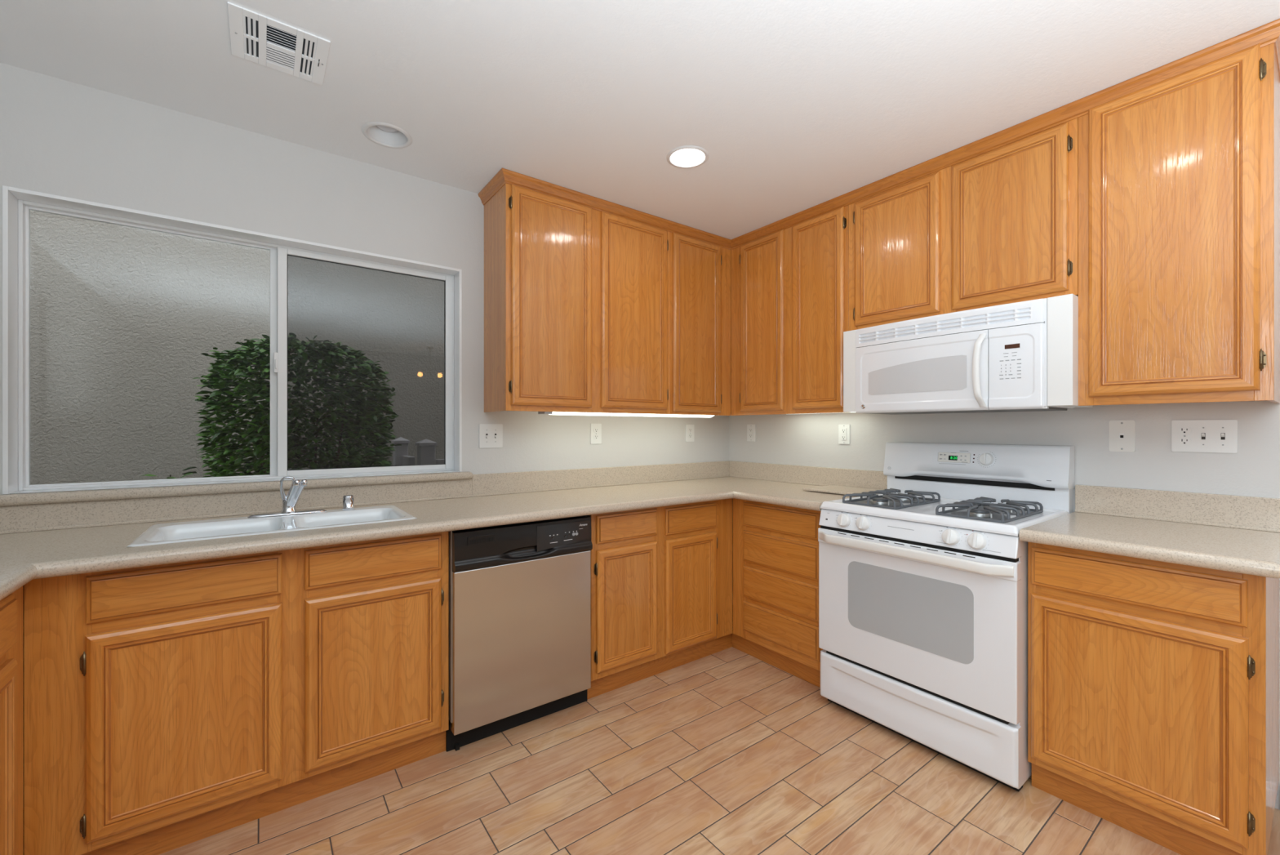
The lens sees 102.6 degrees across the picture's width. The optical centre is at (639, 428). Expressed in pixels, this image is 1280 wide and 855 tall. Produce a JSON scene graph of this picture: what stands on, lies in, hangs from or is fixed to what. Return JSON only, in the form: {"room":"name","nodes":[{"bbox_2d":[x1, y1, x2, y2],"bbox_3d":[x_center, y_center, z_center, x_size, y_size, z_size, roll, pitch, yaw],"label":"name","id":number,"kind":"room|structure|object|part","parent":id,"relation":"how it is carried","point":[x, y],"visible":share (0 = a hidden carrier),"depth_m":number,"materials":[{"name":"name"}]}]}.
{"room":"kitchen","nodes":[
{"label":"kitchen","id":0,"kind":"room"},
{"bbox_2d":[0,62,728,494],"bbox_3d":[-1.024,-0.158,2.543,4.020,2.862,0.160,0,0,-36],"label":"wall","id":1,"kind":"structure","parent":0,"point":[60,137],"depth_m":2.12,"materials":[{"name":"white paint"}]},
{"bbox_2d":[0,185,472,506],"bbox_3d":[-1.666,-0.271,2.037,1.949,1.040,0.192,0,0,-36],"label":"window","id":2,"kind":"structure","parent":1,"relation":"in","point":[17,203],"depth_m":2.01,"materials":[{"name":"white paint"}]},
{"bbox_3d":[-1.645,0.231,2.010,1.949,0.036,0.124,0,0,-36],"label":"sill","id":3,"kind":"part","parent":2,"relation":"part of","materials":[{"name":"laminate"}]},
{"bbox_3d":[-1.248,-0.284,2.391,0.725,0.973,0.026,0,0,-36],"label":"sash","id":4,"kind":"part","parent":2,"relation":"part of","materials":[{"name":"white plastic"}]},
{"bbox_2d":[0,460,887,533],"bbox_3d":[-0.563,0.284,2.053,3.860,0.110,1.176,0,0,-36],"label":"backsplash","id":5,"kind":"structure","parent":1,"relation":"attached to","point":[64,515],"depth_m":2.36,"materials":[{"name":"stone"}]},
{"bbox_2d":[479,423,502,448],"bbox_3d":[-0.762,0.036,2.626,0.122,0.122,0.016,0,0,-36],"label":"light switch","id":6,"kind":"object","parent":1,"relation":"attached to","point":[491,435],"visible":1,"depth_m":2.63,"materials":[{"name":"white plastic"}]},
{"bbox_2d":[484,183,669,413],"bbox_3d":[-0.307,-0.631,2.778,0.984,1.093,0.311,0,0,-36],"label":"upper cabinet","id":7,"kind":"object","parent":1,"relation":"attached to","point":[576,296],"visible":0.99,"depth_m":2.58,"materials":[{"name":"brown wood"}]},
{"bbox_3d":[-0.422,-0.624,2.512,0.434,1.026,0.019,0,0,-36],"label":"door","id":8,"kind":"part","parent":7,"relation":"part of","materials":[{"name":"brown wood"}]},
{"bbox_3d":[-0.422,-0.624,2.512,0.330,0.922,0.001,0,0,-36],"label":"panel","id":9,"kind":"part","parent":7,"relation":"part of","materials":[{"name":"brown wood"}]},
{"bbox_2d":[537,411,713,417],"bbox_3d":[-0.011,-0.087,2.900,1.195,0.033,0.074,0,0,-36],"label":"lamp","id":10,"kind":"object","parent":7,"relation":"attached to","point":[539,412],"visible":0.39,"depth_m":2.80,"materials":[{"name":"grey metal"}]},
{"bbox_3d":[-0.022,-0.624,2.808,0.443,1.026,0.019,0,0,-36],"label":"door","id":11,"kind":"part","parent":7,"relation":"part of","materials":[{"name":"brown wood"}]},
{"bbox_3d":[-0.022,-0.624,2.808,0.339,0.922,0.001,0,0,-36],"label":"panel","id":12,"kind":"part","parent":7,"relation":"part of","materials":[{"name":"brown wood"}]},
{"bbox_2d":[590,423,601,444],"bbox_3d":[-0.258,0.029,3.003,0.073,0.119,0.008,0,0,-36],"label":"wall outlet","id":13,"kind":"object","parent":1,"relation":"attached to","point":[595,428],"visible":1,"depth_m":3.00,"materials":[{"name":"white plastic"}]},
{"bbox_2d":[593,427,599,439],"bbox_3d":[-0.256,0.029,3.002,0.034,0.067,0.004,0,0,-36],"label":"receptacle","id":14,"kind":"object","parent":13,"relation":"attached to","point":[596,430],"depth_m":3.00,"materials":[{"name":"white plastic"}]},
{"bbox_2d":[685,424,693,441],"bbox_3d":[0.337,0.029,3.442,0.073,0.114,0.008,0,0,-36],"label":"wall outlet","id":15,"kind":"object","parent":1,"relation":"attached to","point":[689,428],"visible":1,"depth_m":3.44,"materials":[{"name":"white plastic"}]},
{"bbox_2d":[688,427,692,438],"bbox_3d":[0.338,0.029,3.441,0.034,0.067,0.004,0,0,-36],"label":"receptacle","id":16,"kind":"object","parent":15,"relation":"attached to","point":[690,429],"depth_m":3.44,"materials":[{"name":"white plastic"}]},
{"bbox_2d":[669,231,731,415],"bbox_3d":[0.410,-0.631,3.307,0.798,1.093,0.311,0,0,-36],"label":"upper cabinet","id":17,"kind":"object","parent":1,"relation":"attached to","point":[700,271],"visible":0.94,"depth_m":3.09,"materials":[{"name":"brown wood"}]},
{"bbox_3d":[0.349,-0.619,3.082,0.282,0.932,0.001,0,0,-36],"label":"panel","id":18,"kind":"part","parent":17,"relation":"part of","materials":[{"name":"brown wood"}]},
{"bbox_2d":[0,0,1279,239],"bbox_3d":[0.870,-1.189,0.112,4.180,0.001,6.320,0,0,-36],"label":"ceiling","id":19,"kind":"structure","parent":0,"point":[795,106],"depth_m":1.72,"materials":[{"name":"white paint"}]},
{"bbox_2d":[226,1,330,85],"bbox_3d":[-1.122,-1.181,1.597,0.247,0.016,0.247,0,0,-36],"label":"ceiling vent","id":20,"kind":"object","parent":19,"relation":"in","point":[255,37],"visible":1,"depth_m":1.58,"materials":[{"name":"white metal"}]},
{"bbox_2d":[361,121,412,148],"bbox_3d":[-1.024,-1.246,2.078,0.186,0.126,0.186,0,0,-36],"label":"recessed light","id":21,"kind":"object","parent":19,"relation":"in","point":[386,135],"visible":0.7,"depth_m":2.11,"materials":[{"name":"white metal"}]},
{"bbox_3d":[-1.024,-1.229,2.078,0.095,0.017,0.095,0,0,-36],"label":"bulb","id":22,"kind":"part","parent":21,"relation":"part of","materials":[{"name":"white glass"}]},
{"bbox_2d":[666,145,709,168],"bbox_3d":[0.208,-1.246,2.244,0.186,0.126,0.186,0,0,-36],"label":"recessed light","id":23,"kind":"object","parent":19,"relation":"in","point":[686,156],"visible":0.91,"depth_m":2.24,"materials":[{"name":"white glass"}]},
{"bbox_2d":[159,604,1279,854],"bbox_3d":[0.870,1.268,0.113,4.180,0.030,6.320,0,0,-36],"label":"floor","id":24,"kind":"structure","parent":0,"point":[728,751],"depth_m":1.76,"materials":[{"name":"tile"}]},
{"bbox_2d":[0,585,23,854],"bbox_3d":[-1.521,0.816,0.680,0.685,0.873,1.193,0,0,-36],"label":"base cabinet","id":25,"kind":"object","parent":24,"relation":"on","point":[11,606],"visible":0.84,"depth_m":1.22,"materials":[{"name":"brown wood"}]},
{"bbox_3d":[-1.392,0.844,1.065,0.001,0.465,0.356,0,0,-36],"label":"panel","id":26,"kind":"part","parent":25,"relation":"part of","materials":[{"name":"brown wood"}]},
{"bbox_3d":[-1.392,0.466,1.065,0.019,0.128,0.460,0,0,-36],"label":"drawer","id":27,"kind":"part","parent":25,"relation":"part of","materials":[{"name":"brown wood"}]},
{"bbox_3d":[-1.392,0.844,1.065,0.019,0.569,0.460,0,0,-36],"label":"door","id":28,"kind":"part","parent":25,"relation":"part of","materials":[{"name":"brown wood"}]},
{"bbox_2d":[0,460,887,600],"bbox_3d":[-0.393,0.304,1.822,3.860,0.150,1.750,0,0,-36],"label":"countertop","id":29,"kind":"structure","parent":25,"relation":"on","point":[50,540],"depth_m":2.06,"materials":[{"name":"stone"}]},
{"bbox_2d":[126,504,417,546],"bbox_3d":[-1.278,0.434,1.868,0.786,0.198,0.424,0,0,-36],"label":"sink","id":30,"kind":"object","parent":29,"relation":"in","point":[188,531],"visible":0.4,"depth_m":1.88,"materials":[{"name":"white ceramic"}]},
{"bbox_2d":[342,494,354,510],"bbox_3d":[-1.208,0.305,2.121,0.043,0.060,0.043,0,0,-36],"label":"air gap","id":31,"kind":"object","parent":30,"relation":"on","point":[348,500],"visible":1,"depth_m":2.10,"materials":[{"name":"silver metal"}]},
{"bbox_2d":[247,475,326,517],"bbox_3d":[-1.351,0.259,1.971,0.256,0.151,0.126,0,0,-36],"label":"faucet","id":32,"kind":"object","parent":29,"relation":"on","point":[289,501],"visible":1,"depth_m":1.98,"materials":[{"name":"silver metal"}]},
{"bbox_3d":[-1.374,0.235,1.997,0.051,0.103,0.030,0,0,-36],"label":"lever","id":33,"kind":"part","parent":32,"relation":"part of","materials":[{"name":"silver metal"}]},
{"bbox_3d":[-1.372,0.329,2.000,0.256,0.012,0.054,0,0,-36],"label":"deck plate","id":34,"kind":"part","parent":32,"relation":"part of","materials":[{"name":"silver metal"}]},
{"bbox_3d":[-1.329,0.256,1.972,0.098,0.108,0.036,0,0,29],"label":"spout","id":35,"kind":"part","parent":32,"relation":"part of","materials":[{"name":"silver metal"}]},
{"bbox_2d":[802,484,884,494],"bbox_3d":[1.098,0.330,2.755,0.286,0.016,0.320,0,0,-36],"label":"cutting board","id":36,"kind":"object","parent":29,"relation":"on","point":[844,490],"visible":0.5,"depth_m":2.72,"materials":[{"name":"stone"}]},
{"bbox_2d":[23,531,448,854],"bbox_3d":[-1.317,0.816,1.851,1.074,0.873,0.545,0,0,-36],"label":"base cabinet","id":37,"kind":"object","parent":24,"relation":"on","point":[167,707],"visible":0.96,"depth_m":1.56,"materials":[{"name":"brown wood"}]},
{"bbox_3d":[-1.327,0.842,1.517,0.437,0.564,0.019,0,0,-36],"label":"door","id":38,"kind":"part","parent":37,"relation":"part of","materials":[{"name":"brown wood"}]},
{"bbox_3d":[-1.327,0.465,1.517,0.437,0.128,0.019,0,0,-36],"label":"drawer","id":39,"kind":"part","parent":37,"relation":"part of","materials":[{"name":"brown wood"}]},
{"bbox_3d":[-1.327,0.842,1.517,0.333,0.461,0.001,0,0,-36],"label":"panel","id":40,"kind":"part","parent":37,"relation":"part of","materials":[{"name":"brown wood"}]},
{"bbox_3d":[-0.927,0.466,1.812,0.434,0.128,0.019,0,0,-36],"label":"drawer","id":41,"kind":"part","parent":37,"relation":"part of","materials":[{"name":"brown wood"}]},
{"bbox_3d":[-0.927,0.846,1.812,0.434,0.568,0.019,0,0,-36],"label":"door","id":42,"kind":"part","parent":37,"relation":"part of","materials":[{"name":"brown wood"}]},
{"bbox_3d":[-0.927,0.846,1.812,0.330,0.465,0.001,0,0,-36],"label":"panel","id":43,"kind":"part","parent":37,"relation":"part of","materials":[{"name":"brown wood"}]},
{"bbox_2d":[445,514,592,751],"bbox_3d":[-0.623,0.818,2.346,0.630,0.868,0.592,0,0,-36],"label":"dishwasher","id":44,"kind":"object","parent":24,"relation":"on","point":[520,593],"visible":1,"depth_m":2.09,"materials":[{"name":"silver metal"}]},
{"bbox_3d":[-0.469,0.469,2.126,0.601,0.146,0.055,0,0,-36],"label":"control panel","id":45,"kind":"part","parent":44,"relation":"part of","materials":[{"name":"black plastic"}]},
{"bbox_3d":[-0.327,0.459,2.210,0.255,0.105,0.002,0,0,-36],"label":"touch panel","id":46,"kind":"part","parent":44,"relation":"part of","materials":[{"name":"black plastic"}]},
{"bbox_2d":[586,497,732,698],"bbox_3d":[0.005,0.816,2.845,0.964,0.873,0.574,0,0,-36],"label":"base cabinet","id":47,"kind":"object","parent":24,"relation":"on","point":[661,577],"visible":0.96,"depth_m":2.58,"materials":[{"name":"brown wood"}]},
{"bbox_3d":[-0.056,0.465,2.455,0.351,0.129,0.019,0,0,-36],"label":"drawer","id":48,"kind":"part","parent":47,"relation":"part of","materials":[{"name":"brown wood"}]},
{"bbox_3d":[-0.056,0.841,2.455,0.351,0.562,0.019,0,0,-36],"label":"door","id":49,"kind":"part","parent":47,"relation":"part of","materials":[{"name":"brown wood"}]},
{"bbox_3d":[-0.056,0.841,2.455,0.247,0.459,0.001,0,0,-36],"label":"panel","id":50,"kind":"part","parent":47,"relation":"part of","materials":[{"name":"brown wood"}]},
{"bbox_3d":[0.276,0.472,2.700,0.358,0.134,0.019,0,0,-36],"label":"drawer","id":51,"kind":"part","parent":47,"relation":"part of","materials":[{"name":"brown wood"}]},
{"bbox_3d":[0.276,0.852,2.700,0.358,0.576,0.019,0,0,-36],"label":"door","id":52,"kind":"part","parent":47,"relation":"part of","materials":[{"name":"brown wood"}]},
{"bbox_3d":[0.276,0.852,2.700,0.254,0.472,0.001,0,0,-36],"label":"panel","id":53,"kind":"part","parent":47,"relation":"part of","materials":[{"name":"brown wood"}]},
{"bbox_2d":[732,497,822,687],"bbox_3d":[0.911,0.816,2.821,0.574,0.873,0.650,0,0,-36],"label":"base cabinet","id":54,"kind":"object","parent":24,"relation":"on","point":[775,547],"visible":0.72,"depth_m":2.62,"materials":[{"name":"brown wood"}]},
{"bbox_3d":[0.709,0.836,2.627,0.019,0.167,0.477,0,0,-36],"label":"drawer","id":55,"kind":"part","parent":54,"relation":"part of","materials":[{"name":"brown wood"}]},
{"bbox_3d":[0.709,0.641,2.627,0.019,0.168,0.477,0,0,-36],"label":"drawer","id":56,"kind":"part","parent":54,"relation":"part of","materials":[{"name":"brown wood"}]},
{"bbox_3d":[0.709,1.026,2.627,0.019,0.161,0.477,0,0,-36],"label":"drawer","id":57,"kind":"part","parent":54,"relation":"part of","materials":[{"name":"brown wood"}]},
{"bbox_3d":[0.709,0.467,2.627,0.019,0.127,0.477,0,0,-36],"label":"drawer","id":58,"kind":"part","parent":54,"relation":"part of","materials":[{"name":"brown wood"}]},
{"bbox_2d":[817,441,1074,791],"bbox_3d":[1.279,0.661,2.206,0.707,1.183,0.766,0,0,-36],"label":"gas range","id":59,"kind":"object","parent":24,"relation":"on","point":[923,578],"visible":0.97,"depth_m":2.02,"materials":[{"name":"white metal"}]},
{"bbox_3d":[0.884,0.397,2.235,0.025,0.060,0.060,18,-10,-35],"label":"knob","id":60,"kind":"part","parent":59,"relation":"part of","materials":[{"name":"white plastic"}]},
{"bbox_3d":[0.937,0.397,2.163,0.025,0.060,0.060,18,-10,-35],"label":"knob","id":61,"kind":"part","parent":59,"relation":"part of","materials":[{"name":"white plastic"}]},
{"bbox_3d":[1.081,0.329,2.305,0.080,0.017,0.080,0,0,-36],"label":"burner","id":62,"kind":"part","parent":59,"relation":"part of","materials":[{"name":"silver metal"}]},
{"bbox_3d":[1.246,0.329,2.427,0.080,0.017,0.080,0,0,-36],"label":"burner","id":63,"kind":"part","parent":59,"relation":"part of","materials":[{"name":"silver metal"}]},
{"bbox_3d":[1.021,0.480,2.015,0.066,0.041,0.749,0,0,-36],"label":"handle","id":64,"kind":"part","parent":59,"relation":"part of","materials":[{"name":"white plastic"}]},
{"bbox_3d":[1.058,0.755,2.043,0.040,0.488,0.763,0,0,-36],"label":"oven door","id":65,"kind":"part","parent":59,"relation":"part of","materials":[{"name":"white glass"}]},
{"bbox_3d":[1.056,0.483,2.042,0.044,0.063,0.766,0,0,-36],"label":"door trim","id":66,"kind":"part","parent":59,"relation":"part of","materials":[{"name":"white metal"}]},
{"bbox_3d":[1.062,0.402,2.045,0.054,0.074,0.761,0,0,-36],"label":"control panel","id":67,"kind":"part","parent":59,"relation":"part of","materials":[{"name":"white metal"}]},
{"bbox_3d":[1.058,1.116,2.042,0.040,0.202,0.762,0,0,-36],"label":"storage drawer","id":68,"kind":"part","parent":59,"relation":"part of","materials":[{"name":"white metal"}]},
{"bbox_2d":[820,492,1068,536],"bbox_3d":[1.284,0.347,2.209,0.582,0.032,0.761,0,0,-36],"label":"cooktop","id":69,"kind":"object","parent":59,"relation":"in","point":[922,512],"depth_m":2.06,"materials":[{"name":"white metal"}]},
{"bbox_3d":[1.141,0.397,1.888,0.025,0.060,0.060,18,-10,-35],"label":"knob","id":70,"kind":"part","parent":59,"relation":"part of","materials":[{"name":"white plastic"}]},
{"bbox_3d":[1.478,0.135,2.413,0.007,0.046,0.140,0,0,-36],"label":"keypad panel","id":71,"kind":"part","parent":59,"relation":"part of","materials":[{"name":"white plastic"}]},
{"bbox_3d":[1.192,0.397,1.819,0.025,0.060,0.060,18,-10,-35],"label":"knob","id":72,"kind":"part","parent":59,"relation":"part of","materials":[{"name":"white plastic"}]},
{"bbox_3d":[1.316,0.329,1.986,0.080,0.017,0.080,0,0,-36],"label":"burner","id":73,"kind":"part","parent":59,"relation":"part of","materials":[{"name":"silver metal"}]},
{"bbox_3d":[1.548,0.135,2.296,0.028,0.056,0.056,10,-6,-36],"label":"knob","id":74,"kind":"part","parent":59,"relation":"part of","materials":[{"name":"white plastic"}]},
{"bbox_2d":[1027,542,1279,854],"bbox_3d":[1.718,0.816,1.727,0.574,0.873,0.524,0,0,-36],"label":"base cabinet","id":75,"kind":"object","parent":24,"relation":"on","point":[1153,686],"visible":0.93,"depth_m":1.52,"materials":[{"name":"brown wood"}]},
{"bbox_3d":[1.490,0.846,1.570,0.001,0.461,0.379,0,0,-36],"label":"panel","id":76,"kind":"part","parent":75,"relation":"part of","materials":[{"name":"brown wood"}]},
{"bbox_3d":[1.489,0.470,1.570,0.019,0.128,0.482,0,0,-36],"label":"drawer","id":77,"kind":"part","parent":75,"relation":"part of","materials":[{"name":"brown wood"}]},
{"bbox_2d":[1018,484,1279,577],"bbox_3d":[1.700,0.304,1.692,0.646,0.150,0.555,0,0,-36],"label":"countertop","id":78,"kind":"structure","parent":75,"relation":"on","point":[1240,534],"depth_m":1.70,"materials":[{"name":"stone"}]},
{"bbox_2d":[728,400,1279,809],"bbox_3d":[2.439,-0.158,1.371,0.160,2.862,6.160,0,0,-36],"label":"wall","id":79,"kind":"structure","parent":0,"point":[808,439],"depth_m":2.10,"materials":[{"name":"white paint"}]},
{"bbox_2d":[746,424,755,441],"bbox_3d":[0.759,0.028,3.501,0.010,0.115,0.072,0,0,-36],"label":"wall outlet","id":80,"kind":"object","parent":79,"relation":"attached to","point":[751,428],"visible":1,"depth_m":3.49,"materials":[{"name":"white plastic"}]},
{"bbox_2d":[748,427,752,437],"bbox_3d":[0.758,0.028,3.500,0.004,0.067,0.033,0,0,-36],"label":"receptacle","id":81,"kind":"object","parent":80,"relation":"attached to","point":[750,429],"depth_m":3.50,"materials":[{"name":"white plastic"}]},
{"bbox_2d":[731,204,848,415],"bbox_3d":[0.930,-0.631,3.016,0.311,1.093,0.812,0,0,-36],"label":"upper cabinet","id":82,"kind":"object","parent":79,"relation":"attached to","point":[790,286],"visible":0.84,"depth_m":2.89,"materials":[{"name":"brown wood"}]},
{"bbox_3d":[0.721,-0.622,3.054,0.001,0.926,0.221,0,0,-36],"label":"panel","id":83,"kind":"part","parent":82,"relation":"part of","materials":[{"name":"brown wood"}]},
{"bbox_3d":[0.721,-0.622,3.054,0.019,1.030,0.325,0,0,-36],"label":"door","id":84,"kind":"part","parent":82,"relation":"part of","materials":[{"name":"brown wood"}]},
{"bbox_3d":[0.948,-0.624,2.747,0.001,0.923,0.210,0,0,-36],"label":"panel","id":85,"kind":"part","parent":82,"relation":"part of","materials":[{"name":"brown wood"}]},
{"bbox_3d":[0.948,-0.624,2.747,0.019,1.027,0.314,0,0,-36],"label":"door","id":86,"kind":"part","parent":82,"relation":"part of","materials":[{"name":"brown wood"}]},
{"bbox_2d":[838,424,849,444],"bbox_3d":[1.172,0.031,2.943,0.010,0.112,0.070,0,0,-36],"label":"wall outlet","id":87,"kind":"object","parent":79,"relation":"attached to","point":[843,429],"visible":1,"depth_m":2.94,"materials":[{"name":"white plastic"}]},
{"bbox_2d":[840,428,846,439],"bbox_3d":[1.171,0.031,2.942,0.004,0.067,0.033,0,0,-36],"label":"receptacle","id":88,"kind":"object","parent":87,"relation":"attached to","point":[843,431],"depth_m":2.94,"materials":[{"name":"white plastic"}]},
{"bbox_2d":[478,18,1279,249],"bbox_3d":[0.788,-1.163,2.519,3.087,0.050,1.277,0,0,19],"label":"crown molding","id":89,"kind":"structure","parent":79,"relation":"attached to","point":[1268,33],"depth_m":2.25,"materials":[{"name":"brown wood"}]},
{"bbox_2d":[848,117,1078,330],"bbox_3d":[1.442,-0.834,2.323,0.311,0.686,0.910,0,0,-36],"label":"upper cabinet","id":90,"kind":"object","parent":79,"relation":"attached to","point":[998,226],"visible":0.94,"depth_m":2.14,"materials":[{"name":"brown wood"}]},
{"bbox_3d":[1.196,-0.822,2.411,0.001,0.510,0.295,0,0,-36],"label":"panel","id":91,"kind":"part","parent":90,"relation":"part of","materials":[{"name":"brown wood"}]},
{"bbox_3d":[1.196,-0.822,2.411,0.019,0.614,0.399,0,0,-36],"label":"door","id":92,"kind":"part","parent":90,"relation":"part of","materials":[{"name":"brown wood"}]},
{"bbox_2d":[843,293,1093,414],"bbox_3d":[1.401,-0.280,2.284,0.417,0.409,0.900,0,0,-36],"label":"microwave oven","id":93,"kind":"object","parent":90,"relation":"attached to","point":[1023,356],"visible":1,"depth_m":2.09,"materials":[{"name":"white plastic"}]},
{"bbox_3d":[1.061,-0.284,2.551,0.065,0.400,0.066,0,0,-36],"label":"filler panel","id":94,"kind":"part","parent":93,"relation":"part of","materials":[{"name":"white plastic"}]},
{"bbox_3d":[1.219,-0.235,2.269,0.032,0.318,0.572,0,0,-36],"label":"door","id":95,"kind":"part","parent":93,"relation":"part of","materials":[{"name":"white plastic"}]},
{"bbox_3d":[1.353,-0.233,2.038,0.054,0.292,0.030,0,0,-16],"label":"handle","id":96,"kind":"part","parent":93,"relation":"part of","materials":[{"name":"white plastic"}]},
{"bbox_3d":[1.453,-0.235,1.970,0.030,0.319,0.186,0,0,-43],"label":"control panel","id":97,"kind":"part","parent":93,"relation":"part of","materials":[{"name":"white plastic"}]},
{"bbox_3d":[1.632,-0.284,1.942,0.260,0.400,0.074,0,0,-36],"label":"filler panel","id":98,"kind":"part","parent":93,"relation":"part of","materials":[{"name":"white plastic"}]},
{"bbox_3d":[1.462,-0.822,2.050,0.001,0.514,0.293,0,0,-36],"label":"panel","id":99,"kind":"part","parent":90,"relation":"part of","materials":[{"name":"brown wood"}]},
{"bbox_3d":[1.462,-0.822,2.050,0.019,0.618,0.397,0,0,-36],"label":"door","id":100,"kind":"part","parent":90,"relation":"part of","materials":[{"name":"brown wood"}]},
{"bbox_2d":[1109,420,1135,451],"bbox_3d":[1.875,0.028,1.992,0.008,0.122,0.076,0,0,-36],"label":"phone jack","id":101,"kind":"object","parent":79,"relation":"attached to","point":[1122,433],"visible":1,"depth_m":1.99,"materials":[{"name":"white plastic"}]},
{"bbox_2d":[1075,484,1279,532],"bbox_3d":[1.947,0.284,1.881,0.026,0.110,0.545,0,0,-36],"label":"backsplash","id":102,"kind":"structure","parent":79,"relation":"attached to","point":[1243,512],"depth_m":1.85,"materials":[{"name":"stone"}]},
{"bbox_2d":[1078,43,1279,405],"bbox_3d":[1.847,-0.631,1.774,0.311,1.093,0.451,0,0,-36],"label":"upper cabinet","id":103,"kind":"object","parent":79,"relation":"attached to","point":[1179,175],"visible":0.96,"depth_m":1.65,"materials":[{"name":"brown wood"}]},
{"bbox_3d":[1.731,-0.632,1.685,0.001,0.930,0.290,0,0,-36],"label":"panel","id":104,"kind":"part","parent":103,"relation":"part of","materials":[{"name":"brown wood"}]},
{"bbox_2d":[1171,419,1237,453],"bbox_3d":[1.999,0.026,1.818,0.016,0.114,0.158,0,0,-36],"label":"outlet","id":105,"kind":"object","parent":79,"relation":"attached to","point":[1206,435],"visible":1,"depth_m":1.82,"materials":[{"name":"white plastic"}]},
{"bbox_2d":[1177,426,1191,444],"bbox_3d":[1.973,0.026,1.856,0.004,0.067,0.034,0,0,-36],"label":"receptacle","id":106,"kind":"object","parent":105,"relation":"attached to","point":[1184,433],"depth_m":1.85,"materials":[{"name":"white plastic"}]},
{"label":"outside","id":107,"kind":"structure","parent":0,"visible":0},
{"bbox_3d":[-1.996,1.483,3.876,14.000,0.100,3.140,0,0,-36],"label":"ground","id":108,"kind":"structure","parent":107,"visible":0},
{"bbox_2d":[141,466,196,477],"bbox_3d":[-2.313,0.814,2.522,0.241,1.238,0.201,0,0,-36],"label":"plant","id":109,"kind":"object","parent":108,"relation":"on","point":[189,472],"visible":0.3,"depth_m":2.59,"materials":[{"name":"green plant"}]},
{"bbox_2d":[30,209,444,484],"bbox_3d":[-2.222,-1.457,4.182,14.000,5.780,0.180,0,0,-36],"label":"wall","id":110,"kind":"structure","parent":108,"relation":"on","point":[122,318],"depth_m":3.38,"materials":[{"name":"paint"}]},
{"bbox_2d":[193,332,401,477],"bbox_3d":[-1.954,0.446,3.015,0.982,1.977,0.915,0,0,-4],"label":"shrub","id":111,"kind":"object","parent":108,"relation":"on","point":[257,433],"visible":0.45,"depth_m":2.81,"materials":[{"name":"green plant"}]},
{"bbox_3d":[-1.963,0.633,3.018,0.493,1.602,0.441,0,0,-36],"label":"stem","id":112,"kind":"part","parent":111,"relation":"part of","materials":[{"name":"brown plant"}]},
{"bbox_2d":[391,436,409,465],"bbox_3d":[-1.781,0.747,3.811,0.108,1.372,0.108,0,0,-36],"label":"fence post","id":113,"kind":"object","parent":108,"relation":"on","point":[400,451],"visible":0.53,"depth_m":3.77,"materials":[{"name":"grey plastic"}]},
{"bbox_3d":[-1.781,0.769,3.811,0.088,1.327,0.088,0,0,-36],"label":"post","id":114,"kind":"part","parent":113,"relation":"part of","materials":[{"name":"grey plastic"}]},
{"bbox_2d":[402,455,414,465],"bbox_3d":[-1.668,0.275,3.693,0.040,0.155,0.215,0,0,-36],"label":"fence rail","id":115,"kind":"object","parent":113,"relation":"attached to","point":[406,460],"visible":0.44,"depth_m":3.63,"materials":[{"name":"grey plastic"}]},
{"bbox_2d":[415,439,437,464],"bbox_3d":[-1.504,0.752,3.605,0.120,1.362,0.120,0,0,-36],"label":"fence post","id":116,"kind":"object","parent":108,"relation":"on","point":[425,447],"visible":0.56,"depth_m":3.56,"materials":[{"name":"grey concrete"}]},
{"bbox_3d":[-1.504,0.774,3.605,0.100,1.317,0.100,0,0,-36],"label":"post","id":117,"kind":"part","parent":116,"relation":"part of","materials":[{"name":"grey concrete"}]},
{"bbox_2d":[435,458,444,463],"bbox_3d":[-1.129,0.775,3.871,0.800,1.115,0.078,0,0,-36],"label":"gate","id":118,"kind":"object","parent":116,"relation":"attached to","point":[437,460],"visible":0.05,"depth_m":3.64,"materials":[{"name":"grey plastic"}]}
]}

